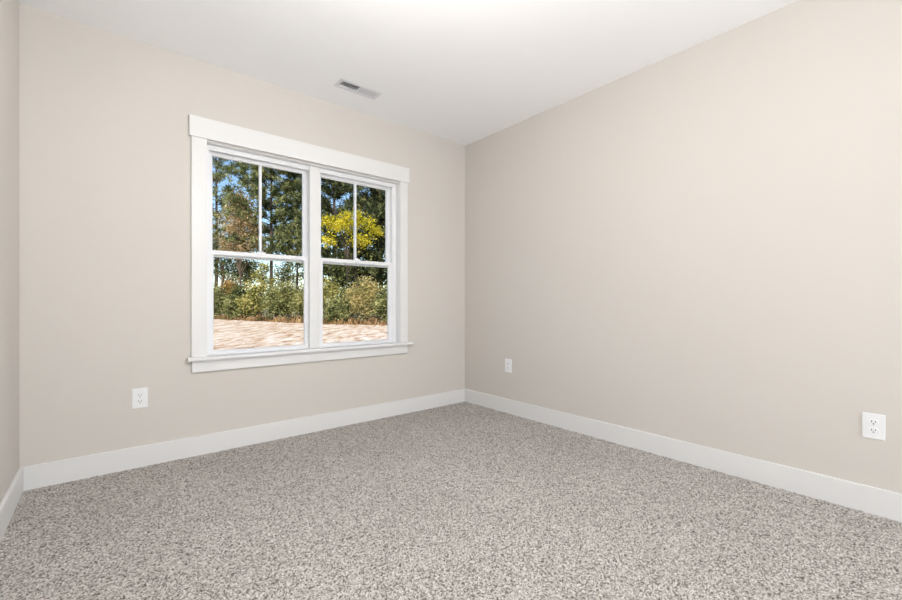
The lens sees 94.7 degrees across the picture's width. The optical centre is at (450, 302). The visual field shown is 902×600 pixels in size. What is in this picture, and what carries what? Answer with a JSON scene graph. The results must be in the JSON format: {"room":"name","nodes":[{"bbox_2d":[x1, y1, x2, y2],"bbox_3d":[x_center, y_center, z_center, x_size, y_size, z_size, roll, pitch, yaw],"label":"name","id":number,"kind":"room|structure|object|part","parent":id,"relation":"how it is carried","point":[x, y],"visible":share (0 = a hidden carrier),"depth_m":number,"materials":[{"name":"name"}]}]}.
{"room":"empty bedroom","nodes":[
{"label":"empty bedroom","id":0,"kind":"room"},
{"bbox_2d":[0,0,18,502],"bbox_3d":[-0.432,-0.255,-0.157,0.150,3.069,6.009,0,0,-40],"label":"wall","id":1,"kind":"structure","parent":0,"point":[9,9],"depth_m":1.96,"materials":[{"name":"grey paint"}]},
{"bbox_2d":[0,467,22,542],"bbox_3d":[-0.416,0.939,-0.046,0.016,0.131,5.859,0,0,-40],"label":"baseboard","id":2,"kind":"structure","parent":1,"relation":"attached to","point":[8,504],"depth_m":1.93,"materials":[{"name":"white paint"}]},
{"bbox_2d":[19,3,464,466],"bbox_3d":[-1.121,-0.255,3.270,3.458,3.069,0.150,0,0,-40],"label":"wall","id":3,"kind":"structure","parent":0,"point":[105,140],"depth_m":2.55,"materials":[{"name":"grey paint"}]},
{"bbox_2d":[132,387,147,408],"bbox_3d":[-1.892,0.582,2.529,0.078,0.120,0.010,0,0,-40],"label":"wall outlet","id":4,"kind":"object","parent":3,"relation":"attached to","point":[139,395],"visible":1,"depth_m":2.53,"materials":[{"name":"white plastic"}]},
{"bbox_2d":[137,399,143,403],"bbox_3d":[-1.890,0.602,2.526,0.034,0.028,0.003,0,0,-40],"label":"receptacle","id":5,"kind":"object","parent":4,"relation":"attached to","point":[139,401],"depth_m":2.53,"materials":[{"name":"white plastic"}]},
{"bbox_2d":[23,389,464,490],"bbox_3d":[-1.069,0.939,3.206,3.126,0.131,0.016,0,0,-40],"label":"baseboard","id":6,"kind":"structure","parent":3,"relation":"attached to","point":[35,476],"depth_m":2.75,"materials":[{"name":"white paint"}]},
{"bbox_2d":[207,145,308,354],"bbox_3d":[-1.401,-0.347,3.063,0.755,1.438,0.096,0,0,-40],"label":"window","id":7,"kind":"structure","parent":3,"relation":"in","point":[214,151],"depth_m":3.03,"materials":[{"name":"white plastic"}]},
{"bbox_3d":[-1.414,-0.683,3.080,0.705,0.734,0.034,0,0,-40],"label":"sash","id":8,"kind":"part","parent":7,"relation":"part of","materials":[{"name":"white plastic"}]},
{"bbox_3d":[-1.391,0.000,3.052,0.705,0.716,0.034,0,0,-40],"label":"sash","id":9,"kind":"part","parent":7,"relation":"part of","materials":[{"name":"white plastic"}]},
{"bbox_3d":[-1.379,0.333,3.037,0.531,0.006,0.009,0,0,-40],"label":"lift rail","id":10,"kind":"part","parent":7,"relation":"part of","materials":[{"name":"white plastic"}]},
{"bbox_2d":[187,114,412,372],"bbox_3d":[-1.071,-0.379,3.275,1.733,1.667,0.197,0,0,-40],"label":"trim","id":11,"kind":"structure","parent":3,"relation":"attached to","point":[201,129],"depth_m":3.10,"materials":[{"name":"white paint"}]},
{"bbox_3d":[-1.650,-0.361,2.722,0.087,1.434,0.019,0,0,-40],"label":"casing","id":12,"kind":"part","parent":11,"relation":"part of","materials":[{"name":"white paint"}]},
{"bbox_3d":[-1.037,-1.145,3.225,1.698,0.134,0.027,0,0,-40],"label":"head casing","id":13,"kind":"part","parent":11,"relation":"part of","materials":[{"name":"white paint"}]},
{"bbox_3d":[-0.427,-0.361,3.735,0.078,1.434,0.019,0,0,-40],"label":"casing","id":14,"kind":"part","parent":11,"relation":"part of","materials":[{"name":"white paint"}]},
{"bbox_2d":[319,168,395,346],"bbox_3d":[-0.811,-0.347,3.552,0.740,1.438,0.096,0,0,-40],"label":"window","id":15,"kind":"structure","parent":3,"relation":"in","point":[390,189],"depth_m":3.67,"materials":[{"name":"white plastic"}]},
{"bbox_3d":[-0.824,-0.683,3.568,0.690,0.734,0.034,0,0,-40],"label":"sash","id":16,"kind":"part","parent":15,"relation":"part of","materials":[{"name":"white plastic"}]},
{"bbox_3d":[-0.801,0.000,3.540,0.690,0.716,0.034,0,0,-40],"label":"sash","id":17,"kind":"part","parent":15,"relation":"part of","materials":[{"name":"white plastic"}]},
{"bbox_3d":[-0.789,0.333,3.525,0.516,0.006,0.009,0,0,-40],"label":"lift rail","id":18,"kind":"part","parent":15,"relation":"part of","materials":[{"name":"white plastic"}]},
{"bbox_2d":[19,0,797,145],"bbox_3d":[0.794,-1.669,0.955,3.158,0.160,5.859,0,0,-40],"label":"ceiling","id":19,"kind":"structure","parent":0,"point":[462,72],"depth_m":2.52,"materials":[{"name":"white paint"}]},
{"bbox_2d":[333,78,382,99],"bbox_3d":[-0.689,-1.665,3.098,0.338,0.158,0.132,0,0,-40],"label":"ceiling vent","id":20,"kind":"object","parent":19,"relation":"in","point":[364,91],"visible":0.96,"depth_m":3.10,"materials":[{"name":"white metal"}]},
{"bbox_2d":[465,0,901,493],"bbox_3d":[2.116,-0.255,1.952,0.150,3.069,6.009,0,0,-40],"label":"wall","id":21,"kind":"structure","parent":0,"point":[700,244],"depth_m":2.47,"materials":[{"name":"grey paint"}]},
{"bbox_2d":[505,359,511,372],"bbox_3d":[0.517,0.572,3.759,0.010,0.120,0.078,0,0,-40],"label":"wall outlet","id":22,"kind":"object","parent":21,"relation":"attached to","point":[508,362],"visible":1,"depth_m":3.75,"materials":[{"name":"white plastic"}]},
{"bbox_2d":[465,389,901,522],"bbox_3d":[2.005,0.939,1.957,0.016,0.131,5.859,0,0,-40],"label":"baseboard","id":23,"kind":"structure","parent":21,"relation":"attached to","point":[887,504],"depth_m":2.44,"materials":[{"name":"white paint"}]},
{"bbox_2d":[862,412,885,440],"bbox_3d":[2.000,0.586,1.967,0.010,0.120,0.078,0,0,-40],"label":"wall outlet","id":24,"kind":"object","parent":21,"relation":"attached to","point":[873,425],"visible":1,"depth_m":1.96,"materials":[{"name":"white plastic"}]},
{"bbox_2d":[868,427,878,433],"bbox_3d":[1.998,0.606,1.965,0.003,0.028,0.034,0,0,-40],"label":"receptacle","id":25,"kind":"object","parent":24,"relation":"attached to","point":[871,430],"depth_m":1.96,"materials":[{"name":"white plastic"}]},
{"bbox_2d":[868,419,878,425],"bbox_3d":[1.998,0.567,1.965,0.003,0.028,0.034,0,0,-40],"label":"receptacle","id":26,"kind":"object","parent":24,"relation":"attached to","point":[871,422],"depth_m":1.96,"materials":[{"name":"white plastic"}]},
{"bbox_3d":[0.794,1.143,0.955,3.158,0.274,5.859,0,0,-40],"label":"floor","id":27,"kind":"structure","parent":0,"visible":0},
{"bbox_2d":[0,402,901,599],"bbox_3d":[0.252,1.000,1.610,3.158,0.007,4.159,0,0,-40],"label":"carpet","id":28,"kind":"object","parent":27,"relation":"on","point":[462,500],"visible":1,"depth_m":1.84,"materials":[{"name":"grey carpet"}]},
{"label":"outside","id":29,"kind":"structure","parent":0,"visible":0},
{"bbox_2d":[213,307,386,349],"bbox_3d":[-27.095,1.306,64.100,180.000,0.159,126.690,0,0,-40],"label":"ground","id":30,"kind":"structure","parent":29,"point":[227,334],"depth_m":17.20,"materials":[{"name":"soil"}]},
{"bbox_2d":[213,282,227,315],"bbox_3d":[-19.389,-0.152,34.136,2.469,3.091,2.614,0,0,13],"label":"shrub","id":31,"kind":"object","parent":30,"relation":"on","point":[217,299],"visible":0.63,"depth_m":33.95,"materials":[{"name":"green plant"}]},
{"bbox_2d":[216,276,238,315],"bbox_3d":[-18.905,-0.450,35.309,2.764,3.692,2.363,0,0,22],"label":"shrub","id":32,"kind":"object","parent":30,"relation":"on","point":[227,284],"visible":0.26,"depth_m":34.90,"materials":[{"name":"orange plant"}]},
{"bbox_2d":[219,294,247,319],"bbox_3d":[-16.224,0.360,31.344,2.168,2.061,2.392,0,0,-30],"label":"shrub","id":33,"kind":"object","parent":30,"relation":"on","point":[229,304],"visible":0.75,"depth_m":31.05,"materials":[{"name":"green plant"}]},
{"bbox_2d":[224,283,249,316],"bbox_3d":[-16.765,-0.046,33.033,2.811,2.889,2.351,0,0,0],"label":"shrub","id":34,"kind":"object","parent":30,"relation":"on","point":[239,291],"visible":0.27,"depth_m":32.47,"materials":[{"name":"green plant"}]},
{"bbox_2d":[212,232,263,315],"bbox_3d":[-20.991,-2.653,39.239,6.452,8.120,3.963,0,0,0],"label":"broadleaf tree","id":35,"kind":"object","parent":30,"relation":"on","point":[222,263],"visible":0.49,"depth_m":38.99,"materials":[{"name":"green plant"}]},
{"bbox_2d":[212,190,267,285],"bbox_3d":[-18.788,-4.333,37.034,5.300,11.469,3.722,0,0,6],"label":"autumn tree","id":36,"kind":"object","parent":30,"relation":"on","point":[235,247],"visible":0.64,"depth_m":36.56,"materials":[{"name":"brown plant"}]},
{"bbox_2d":[212,156,269,314],"bbox_3d":[-24.166,-9.510,42.829,10.512,21.827,8.956,0,0,0],"label":"pine tree","id":37,"kind":"object","parent":30,"relation":"on","point":[217,176],"visible":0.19,"depth_m":42.87,"materials":[{"name":"green plant"}]},
{"bbox_2d":[219,260,276,288],"bbox_3d":[-29.636,-2.599,60.104,8.639,8.004,5.347,0,0,0],"label":"tree","id":38,"kind":"object","parent":30,"relation":"on","point":[258,265],"visible":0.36,"depth_m":59.88,"materials":[{"name":"green plant"}]},
{"bbox_2d":[234,285,268,316],"bbox_3d":[-14.793,0.031,31.042,2.884,2.732,2.616,0,0,14],"label":"shrub","id":39,"kind":"object","parent":30,"relation":"on","point":[246,305],"visible":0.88,"depth_m":30.60,"materials":[{"name":"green plant"}]},
{"bbox_2d":[212,158,301,313],"bbox_3d":[-16.696,-9.580,37.757,10.137,21.965,10.111,0,0,3],"label":"pine tree","id":40,"kind":"object","parent":30,"relation":"on","point":[277,241],"visible":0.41,"depth_m":36.71,"materials":[{"name":"green plant"}]},
{"bbox_2d":[245,263,278,314],"bbox_3d":[-14.295,-0.842,31.053,2.731,4.487,2.033,0,0,0],"label":"young tree","id":41,"kind":"object","parent":30,"relation":"on","point":[258,276],"visible":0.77,"depth_m":30.93,"materials":[{"name":"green plant"}]},
{"bbox_2d":[256,286,292,318],"bbox_3d":[-12.478,0.046,29.592,2.929,2.697,2.454,0,0,10],"label":"shrub","id":42,"kind":"object","parent":30,"relation":"on","point":[266,301],"visible":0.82,"depth_m":29.20,"materials":[{"name":"green plant"}]},
{"bbox_2d":[268,279,299,318],"bbox_3d":[-11.722,-0.155,29.869,2.564,3.095,2.351,0,0,0],"label":"shrub","id":43,"kind":"object","parent":30,"relation":"on","point":[284,289],"visible":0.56,"depth_m":29.47,"materials":[{"name":"green plant"}]},
{"bbox_2d":[248,171,321,312],"bbox_3d":[-15.830,-7.480,41.026,7.222,17.764,6.664,0,0,0],"label":"pine tree","id":44,"kind":"object","parent":30,"relation":"on","point":[292,175],"visible":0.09,"depth_m":39.97,"materials":[{"name":"green plant"}]},
{"bbox_2d":[268,262,303,293],"bbox_3d":[-23.625,-2.877,61.833,7.858,8.560,5.112,0,0,13],"label":"tree","id":45,"kind":"object","parent":30,"relation":"on","point":[277,274],"visible":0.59,"depth_m":61.64,"materials":[{"name":"green plant"}]},
{"bbox_2d":[213,314,386,325],"bbox_3d":[-28.942,1.072,40.112,25.763,0.570,70.671,0,0,-40],"label":"dry weeds","id":46,"kind":"object","parent":30,"relation":"on","point":[350,321],"visible":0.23,"depth_m":27.08,"materials":[{"name":"beige plant"}]},
{"bbox_2d":[285,284,324,317],"bbox_3d":[-9.665,0.057,27.939,2.881,2.679,2.536,0,0,0],"label":"shrub","id":47,"kind":"object","parent":30,"relation":"on","point":[299,305],"visible":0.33,"depth_m":27.67,"materials":[{"name":"green plant"}]},
{"bbox_2d":[303,274,344,317],"bbox_3d":[-8.149,-0.303,27.759,3.131,3.402,2.460,0,0,0],"label":"shrub","id":48,"kind":"object","parent":30,"relation":"on","point":[331,289],"visible":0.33,"depth_m":27.73,"materials":[{"name":"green plant"}]},
{"bbox_2d":[277,178,373,291],"bbox_3d":[-9.728,-8.080,34.054,8.479,18.968,7.106,0,0,-27],"label":"pine tree","id":49,"kind":"object","parent":30,"relation":"on","point":[333,190],"visible":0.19,"depth_m":33.17,"materials":[{"name":"green plant"}]},
{"bbox_2d":[323,297,354,322],"bbox_3d":[-6.965,0.532,25.568,2.359,1.724,2.269,0,0,-25],"label":"shrub","id":50,"kind":"object","parent":30,"relation":"on","point":[333,310],"visible":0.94,"depth_m":25.36,"materials":[{"name":"green plant"}]},
{"bbox_2d":[329,286,359,321],"bbox_3d":[-6.689,0.153,26.665,2.743,2.477,2.543,0,0,0],"label":"shrub","id":51,"kind":"object","parent":30,"relation":"on","point":[341,294],"visible":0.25,"depth_m":26.50,"materials":[{"name":"green plant"}]},
{"bbox_2d":[321,208,383,320],"bbox_3d":[-6.639,-2.527,27.869,4.687,7.855,2.515,0,0,0],"label":"autumn tree","id":52,"kind":"object","parent":30,"relation":"on","point":[341,224],"visible":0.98,"depth_m":27.89,"materials":[{"name":"yellow plant"}]},
{"bbox_2d":[321,234,386,317],"bbox_3d":[-6.923,-1.738,30.103,6.280,6.290,4.023,0,0,0],"label":"broadleaf tree","id":53,"kind":"object","parent":30,"relation":"on","point":[338,272],"visible":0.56,"depth_m":29.69,"materials":[{"name":"green plant"}]},
{"bbox_2d":[328,182,386,319],"bbox_3d":[-5.099,-7.481,30.709,7.345,17.770,7.486,0,0,0],"label":"pine tree","id":54,"kind":"object","parent":30,"relation":"on","point":[379,208],"visible":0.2,"depth_m":29.89,"materials":[{"name":"green plant"}]},
{"bbox_2d":[338,275,382,321],"bbox_3d":[-5.381,-0.124,25.614,2.757,3.036,2.706,0,0,0],"label":"shrub","id":55,"kind":"object","parent":30,"relation":"on","point":[363,301],"visible":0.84,"depth_m":25.09,"materials":[{"name":"beige plant"}]},
{"bbox_2d":[353,192,384,317],"bbox_3d":[-5.687,-3.934,32.582,4.506,10.673,3.944,0,0,0],"label":"broadleaf tree","id":56,"kind":"object","parent":30,"relation":"on","point":[365,199],"visible":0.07,"depth_m":32.51,"materials":[{"name":"green plant"}]},
{"bbox_2d":[367,285,386,322],"bbox_3d":[-3.854,0.154,24.355,2.430,2.470,2.121,0,0,-20],"label":"shrub","id":57,"kind":"object","parent":30,"relation":"on","point":[381,300],"visible":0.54,"depth_m":24.09,"materials":[{"name":"green plant"}]}
]}

